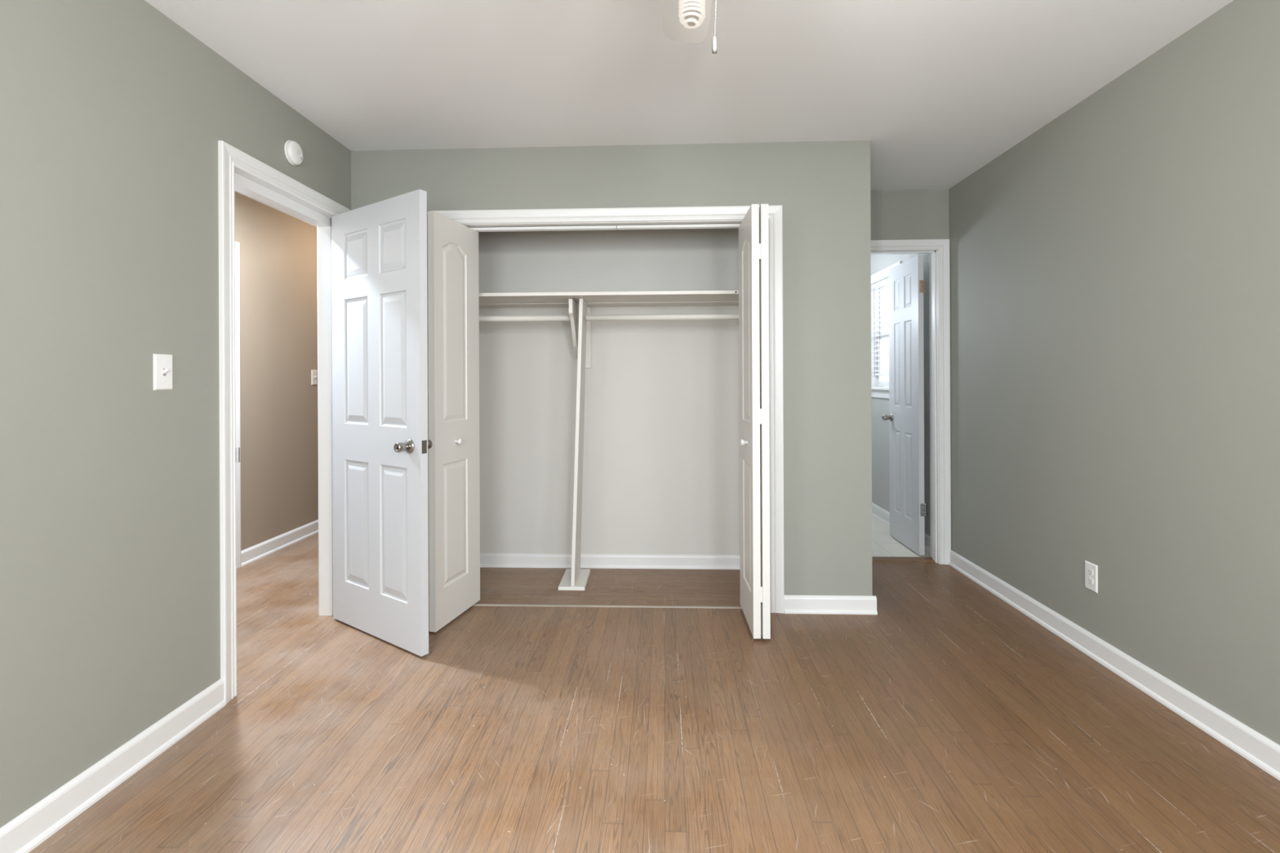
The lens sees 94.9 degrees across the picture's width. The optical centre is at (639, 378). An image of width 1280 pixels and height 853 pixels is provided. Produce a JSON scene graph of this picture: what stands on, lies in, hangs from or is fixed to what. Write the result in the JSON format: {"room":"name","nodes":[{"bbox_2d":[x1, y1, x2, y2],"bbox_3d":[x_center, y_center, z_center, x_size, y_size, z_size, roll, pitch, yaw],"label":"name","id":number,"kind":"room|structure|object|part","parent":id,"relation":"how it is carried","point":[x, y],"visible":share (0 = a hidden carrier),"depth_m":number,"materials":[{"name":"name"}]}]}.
{"room":"empty bedroom","nodes":[
{"label":"empty bedroom","id":0,"kind":"room"},
{"bbox_2d":[0,0,351,827],"bbox_3d":[-1.661,0.003,1.345,0.115,2.430,5.157,0,0,2],"label":"wall","id":1,"kind":"structure","parent":0,"point":[114,116],"depth_m":1.74,"materials":[{"name":"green paint"}]},
{"bbox_2d":[0,678,226,852],"bbox_3d":[-1.621,1.168,0.478,0.022,0.098,3.428,0,0,2],"label":"baseboard","id":2,"kind":"structure","parent":1,"relation":"attached to","point":[24,833],"depth_m":1.72,"materials":[{"name":"white paint"}]},
{"bbox_2d":[153,353,172,390],"bbox_3d":[-1.569,-0.021,1.944,0.021,0.119,0.073,0,0,2],"label":"light switch","id":3,"kind":"object","parent":1,"relation":"attached to","point":[162,363],"visible":1,"depth_m":1.94,"materials":[{"name":"white plastic"}]},
{"bbox_2d":[217,140,351,703],"bbox_3d":[-1.609,0.164,2.647,0.150,2.106,0.905,0,0,2],"label":"trim","id":4,"kind":"structure","parent":1,"relation":"attached to","point":[239,171],"depth_m":2.33,"materials":[{"name":"white paint"}]},
{"bbox_3d":[-1.580,0.296,2.272,0.059,0.057,0.009,0,0,-9],"label":"strike plate","id":5,"kind":"part","parent":4,"relation":"part of","materials":[{"name":"silver metal"}]},
{"bbox_3d":[-1.675,0.165,2.649,0.018,2.106,0.905,0,0,2],"label":"casing","id":6,"kind":"part","parent":4,"relation":"part of","materials":[{"name":"white paint"}]},
{"bbox_2d":[284,139,303,165],"bbox_3d":[-1.541,-1.009,2.625,0.034,0.108,0.108,0,0,2],"label":"smoke detector","id":7,"kind":"object","parent":1,"relation":"attached to","point":[293,151],"visible":1,"depth_m":2.60,"materials":[{"name":"white plastic"}]},
{"bbox_2d":[331,189,432,656],"bbox_3d":[-1.245,0.193,2.769,0.749,2.022,0.168,0,0,35],"label":"door","id":8,"kind":"structure","parent":1,"relation":"in","point":[380,442],"depth_m":2.71,"materials":[{"name":"white paint"}]},
{"bbox_3d":[-0.938,0.297,2.555,0.002,0.057,0.024,0,0,35],"label":"latch plate","id":9,"kind":"part","parent":8,"relation":"part of","materials":[{"name":"silver metal"}]},
{"bbox_2d":[234,191,318,551],"bbox_3d":[-2.678,0.007,3.408,0.100,2.430,4.600,0,0,2],"label":"wall","id":10,"kind":"structure","parent":0,"point":[279,427],"depth_m":4.20,"materials":[{"name":"beige paint"}]},
{"bbox_2d":[235,241,240,568],"bbox_3d":[-2.620,0.169,3.368,0.018,2.106,0.895,0,0,2],"label":"trim","id":11,"kind":"structure","parent":10,"relation":"attached to","point":[237,244],"depth_m":3.79,"materials":[{"name":"white paint"}]},
{"bbox_2d":[240,520,318,566],"bbox_3d":[-2.561,1.173,4.710,0.022,0.096,1.788,0,0,2],"label":"baseboard","id":12,"kind":"structure","parent":10,"relation":"attached to","point":[249,555],"depth_m":4.18,"materials":[{"name":"white paint"}]},
{"bbox_2d":[311,369,317,385],"bbox_3d":[-2.569,-0.009,4.649,0.021,0.119,0.073,0,0,2],"label":"light switch","id":13,"kind":"object","parent":10,"relation":"attached to","point":[313,372],"visible":1,"depth_m":4.64,"materials":[{"name":"beige plastic"}]},
{"bbox_2d":[478,227,739,555],"bbox_3d":[-0.142,-0.004,3.825,2.725,2.430,0.120,0,0,2],"label":"wall","id":14,"kind":"structure","parent":0,"point":[661,456],"depth_m":3.77,"materials":[{"name":"paint"}]},
{"bbox_2d":[568,298,591,368],"bbox_3d":[-0.363,-0.264,3.570,0.084,0.390,0.405,0,0,2],"label":"shelf bracket","id":15,"kind":"object","parent":14,"relation":"attached to","point":[573,305],"visible":0.61,"depth_m":3.56,"materials":[{"name":"white paint"}]},
{"bbox_2d":[479,290,738,307],"bbox_3d":[-0.208,-0.454,3.513,2.596,0.059,0.508,0,0,2],"label":"closet shelf","id":16,"kind":"object","parent":14,"relation":"attached to","point":[671,298],"visible":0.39,"depth_m":3.43,"materials":[{"name":"white paint"}]},
{"bbox_2d":[480,553,739,569],"bbox_3d":[-0.191,1.168,3.758,2.596,0.086,0.020,0,0,2],"label":"baseboard","id":17,"kind":"structure","parent":14,"relation":"attached to","point":[486,560],"depth_m":3.75,"materials":[{"name":"white paint"}]},
{"bbox_2d":[351,140,872,595],"bbox_3d":[-0.170,-0.004,3.132,2.725,2.430,0.115,0,0,2],"label":"wall","id":18,"kind":"structure","parent":0,"point":[822,188],"depth_m":3.04,"materials":[{"name":"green paint"}]},
{"bbox_2d":[426,210,479,632],"bbox_3d":[-0.957,0.203,2.990,0.156,1.995,0.421,0,0,2],"label":"bifold door","id":19,"kind":"structure","parent":18,"relation":"in","point":[452,246],"depth_m":2.93,"materials":[{"name":"white paint"}]},
{"bbox_3d":[-0.911,0.315,2.951,0.034,0.031,0.031,0,0,14],"label":"knob","id":20,"kind":"part","parent":19,"relation":"part of","materials":[{"name":"white paint"}]},
{"bbox_2d":[429,204,784,613],"bbox_3d":[-0.180,0.161,3.123,1.843,2.100,0.132,0,0,2],"label":"trim","id":21,"kind":"structure","parent":18,"relation":"attached to","point":[722,216],"depth_m":3.04,"materials":[{"name":"white paint"}]},
{"bbox_2d":[472,604,742,608],"bbox_3d":[-0.176,1.209,3.123,1.697,0.003,0.018,0,0,2],"label":"trim","id":22,"kind":"structure","parent":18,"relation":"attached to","point":[508,605],"depth_m":3.12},
{"bbox_2d":[738,204,770,639],"bbox_3d":[0.545,0.196,2.904,0.113,1.995,0.418,0,0,2],"label":"bifold door","id":23,"kind":"structure","parent":18,"relation":"in","point":[753,237],"depth_m":2.70,"materials":[{"name":"white paint"}]},
{"bbox_3d":[0.504,0.309,2.846,0.034,0.031,0.031,0,0,1],"label":"knob","id":24,"kind":"part","parent":23,"relation":"part of","materials":[{"name":"white paint"}]},
{"bbox_2d":[784,595,877,614],"bbox_3d":[0.978,1.162,3.018,0.470,0.088,0.022,0,0,2],"label":"baseboard","id":25,"kind":"structure","parent":18,"relation":"attached to","point":[793,604],"depth_m":3.02,"materials":[{"name":"white paint"}]},
{"bbox_2d":[28,514,1279,852],"bbox_3d":[-0.364,1.260,2.091,4.817,0.104,7.050,0,0,2],"label":"floor","id":26,"kind":"structure","parent":0,"point":[947,718],"depth_m":1.97,"materials":[{"name":"brown wood"}]},
{"bbox_2d":[558,298,591,590],"bbox_3d":[-0.393,0.374,3.522,0.161,1.674,0.322,0,0,2],"label":"post","id":27,"kind":"object","parent":26,"relation":"on","point":[575,578],"visible":1,"depth_m":3.41,"materials":[{"name":"white paint"}]},
{"bbox_3d":[-0.389,1.202,3.522,0.161,0.020,0.322,0,0,2],"label":"foot plate","id":28,"kind":"part","parent":27,"relation":"part of","materials":[{"name":"white paint"}]},
{"bbox_2d":[144,0,1233,226],"bbox_3d":[-0.375,-1.278,2.091,4.917,0.120,7.150,0,0,2],"label":"ceiling","id":29,"kind":"structure","parent":0,"point":[939,90],"depth_m":2.29,"materials":[{"name":"paint"}]},
{"bbox_2d":[662,0,717,53],"bbox_3d":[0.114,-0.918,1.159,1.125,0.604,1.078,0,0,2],"label":"ceiling light","id":30,"kind":"object","parent":29,"relation":"hanging from","point":[683,20],"visible":1,"depth_m":1.55,"materials":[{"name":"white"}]},
{"bbox_3d":[0.107,-0.763,1.212,0.055,0.074,0.055,0,0,2],"label":"bulb","id":31,"kind":"part","parent":30,"relation":"part of","materials":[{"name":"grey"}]},
{"bbox_3d":[0.145,-0.747,1.110,0.013,0.212,0.004,0,0,2],"label":"pull chain","id":32,"kind":"part","parent":30,"relation":"part of","materials":[{"name":"grey metal"}]},
{"bbox_2d":[870,189,949,239],"bbox_3d":[1.617,-0.012,3.882,0.787,2.430,0.115,0,0,2],"label":"wall","id":33,"kind":"structure","parent":0,"point":[913,214],"depth_m":3.82,"materials":[{"name":"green paint"}]},
{"bbox_2d":[871,556,934,562],"bbox_3d":[1.666,1.196,3.898,0.548,0.012,0.090,0,0,2],"label":"trim","id":34,"kind":"structure","parent":33,"relation":"attached to","point":[890,559],"depth_m":3.88,"materials":[{"name":"brown wood"}]},
{"bbox_2d":[881,255,926,555],"bbox_3d":[1.901,0.178,4.202,0.166,2.018,0.526,0,0,2],"label":"door","id":35,"kind":"structure","parent":33,"relation":"in","point":[907,288],"depth_m":4.14,"materials":[{"name":"white paint"}]},
{"bbox_2d":[871,239,951,564],"bbox_3d":[1.661,0.151,3.872,0.691,2.102,0.132,0,0,2],"label":"trim","id":36,"kind":"structure","parent":33,"relation":"attached to","point":[938,250],"depth_m":3.80,"materials":[{"name":"white paint"}]},
{"bbox_2d":[871,0,1279,745],"bbox_3d":[1.992,-0.014,1.948,0.115,2.430,6.950,0,0,2],"label":"wall","id":37,"kind":"structure","parent":0,"point":[1114,271],"depth_m":2.29,"materials":[{"name":"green paint"}]},
{"bbox_2d":[871,261,902,398],"bbox_3d":[2.083,-0.375,4.939,0.165,1.076,0.785,0,0,2],"label":"window","id":38,"kind":"structure","parent":37,"relation":"in","point":[882,392],"depth_m":5.22,"materials":[{"name":"white paint"}]},
{"bbox_2d":[871,277,888,375],"bbox_3d":[2.076,-0.431,4.940,0.049,0.806,0.603,0,0,2],"label":"window blind","id":39,"kind":"object","parent":38,"relation":"attached to","point":[885,282],"visible":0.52,"depth_m":5.07,"materials":[{"name":"white plastic"}]},
{"bbox_3d":[2.085,-0.419,5.166,0.049,0.770,0.008,0,0,2],"label":"ladder cord","id":40,"kind":"part","parent":39,"relation":"part of","materials":[{"name":"fabric"}]},
{"bbox_3d":[2.077,-0.037,4.940,0.040,0.018,0.603,0,0,2],"label":"rail","id":41,"kind":"part","parent":39,"relation":"part of","materials":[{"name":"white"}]},
{"bbox_3d":[2.038,0.081,4.941,0.070,0.024,0.785,0,0,2],"label":"sill","id":42,"kind":"part","parent":38,"relation":"part of","materials":[{"name":"white paint"}]},
{"bbox_3d":[2.119,-0.158,4.938,0.024,0.453,0.619,0,0,2],"label":"sash","id":43,"kind":"part","parent":38,"relation":"part of","materials":[{"name":"white paint"}]},
{"bbox_3d":[2.142,-0.593,4.937,0.024,0.497,0.619,0,0,2],"label":"sash","id":44,"kind":"part","parent":38,"relation":"part of","materials":[{"name":"white paint"}]},
{"bbox_3d":[2.042,-0.422,4.941,0.018,0.982,0.759,0,0,2],"label":"casing","id":45,"kind":"part","parent":38,"relation":"part of","materials":[{"name":"white paint"}]},
{"bbox_2d":[871,502,930,552],"bbox_3d":[2.035,1.151,4.639,0.022,0.100,1.430,0,0,2],"label":"baseboard","id":46,"kind":"structure","parent":37,"relation":"attached to","point":[883,515],"depth_m":4.91,"materials":[{"name":"white paint"}]},
{"bbox_2d":[1084,560,1097,593],"bbox_3d":[1.958,0.860,2.552,0.008,0.119,0.072,0,0,2],"label":"wall outlet","id":47,"kind":"object","parent":37,"relation":"attached to","point":[1091,569],"visible":1,"depth_m":2.54,"materials":[{"name":"white plastic"}]},
{"bbox_2d":[1087,568,1093,576],"bbox_3d":[1.956,0.841,2.552,0.002,0.028,0.034,0,0,2],"label":"receptacle","id":48,"kind":"object","parent":47,"relation":"attached to","point":[1090,571],"depth_m":2.55,"materials":[{"name":"grey plastic"}]},
{"bbox_2d":[1087,577,1093,585],"bbox_3d":[1.956,0.880,2.552,0.002,0.028,0.034,0,0,2],"label":"receptacle","id":49,"kind":"object","parent":47,"relation":"attached to","point":[1090,580],"depth_m":2.55,"materials":[{"name":"grey plastic"}]},
{"bbox_2d":[948,550,1279,781],"bbox_3d":[1.900,1.155,1.210,0.022,0.094,5.166,0,0,2],"label":"baseboard","id":50,"kind":"structure","parent":37,"relation":"attached to","point":[1251,744],"depth_m":2.26,"materials":[{"name":"white paint"}]},
{"bbox_3d":[-1.512,0.002,3.531,0.012,2.430,0.577,0,0,2],"label":"wall","id":51,"kind":"structure","parent":0,"visible":0},
{"bbox_2d":[479,315,570,321],"bbox_3d":[-0.956,-0.356,3.490,1.102,0.035,0.035,0,0,2],"label":"closet rod","id":52,"kind":"object","parent":51,"relation":"attached to","point":[525,317],"visible":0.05,"depth_m":3.47,"materials":[{"name":"white paint"}]},
{"bbox_3d":[1.148,-0.010,3.426,0.115,2.430,0.577,0,0,2],"label":"wall","id":53,"kind":"structure","parent":0,"visible":0},
{"bbox_2d":[586,313,738,320],"bbox_3d":[0.385,-0.362,3.438,1.406,0.035,0.035,0,0,2],"label":"closet rod","id":54,"kind":"object","parent":53,"relation":"attached to","point":[710,316],"visible":0.56,"depth_m":3.43,"materials":[{"name":"white paint"}]}
]}

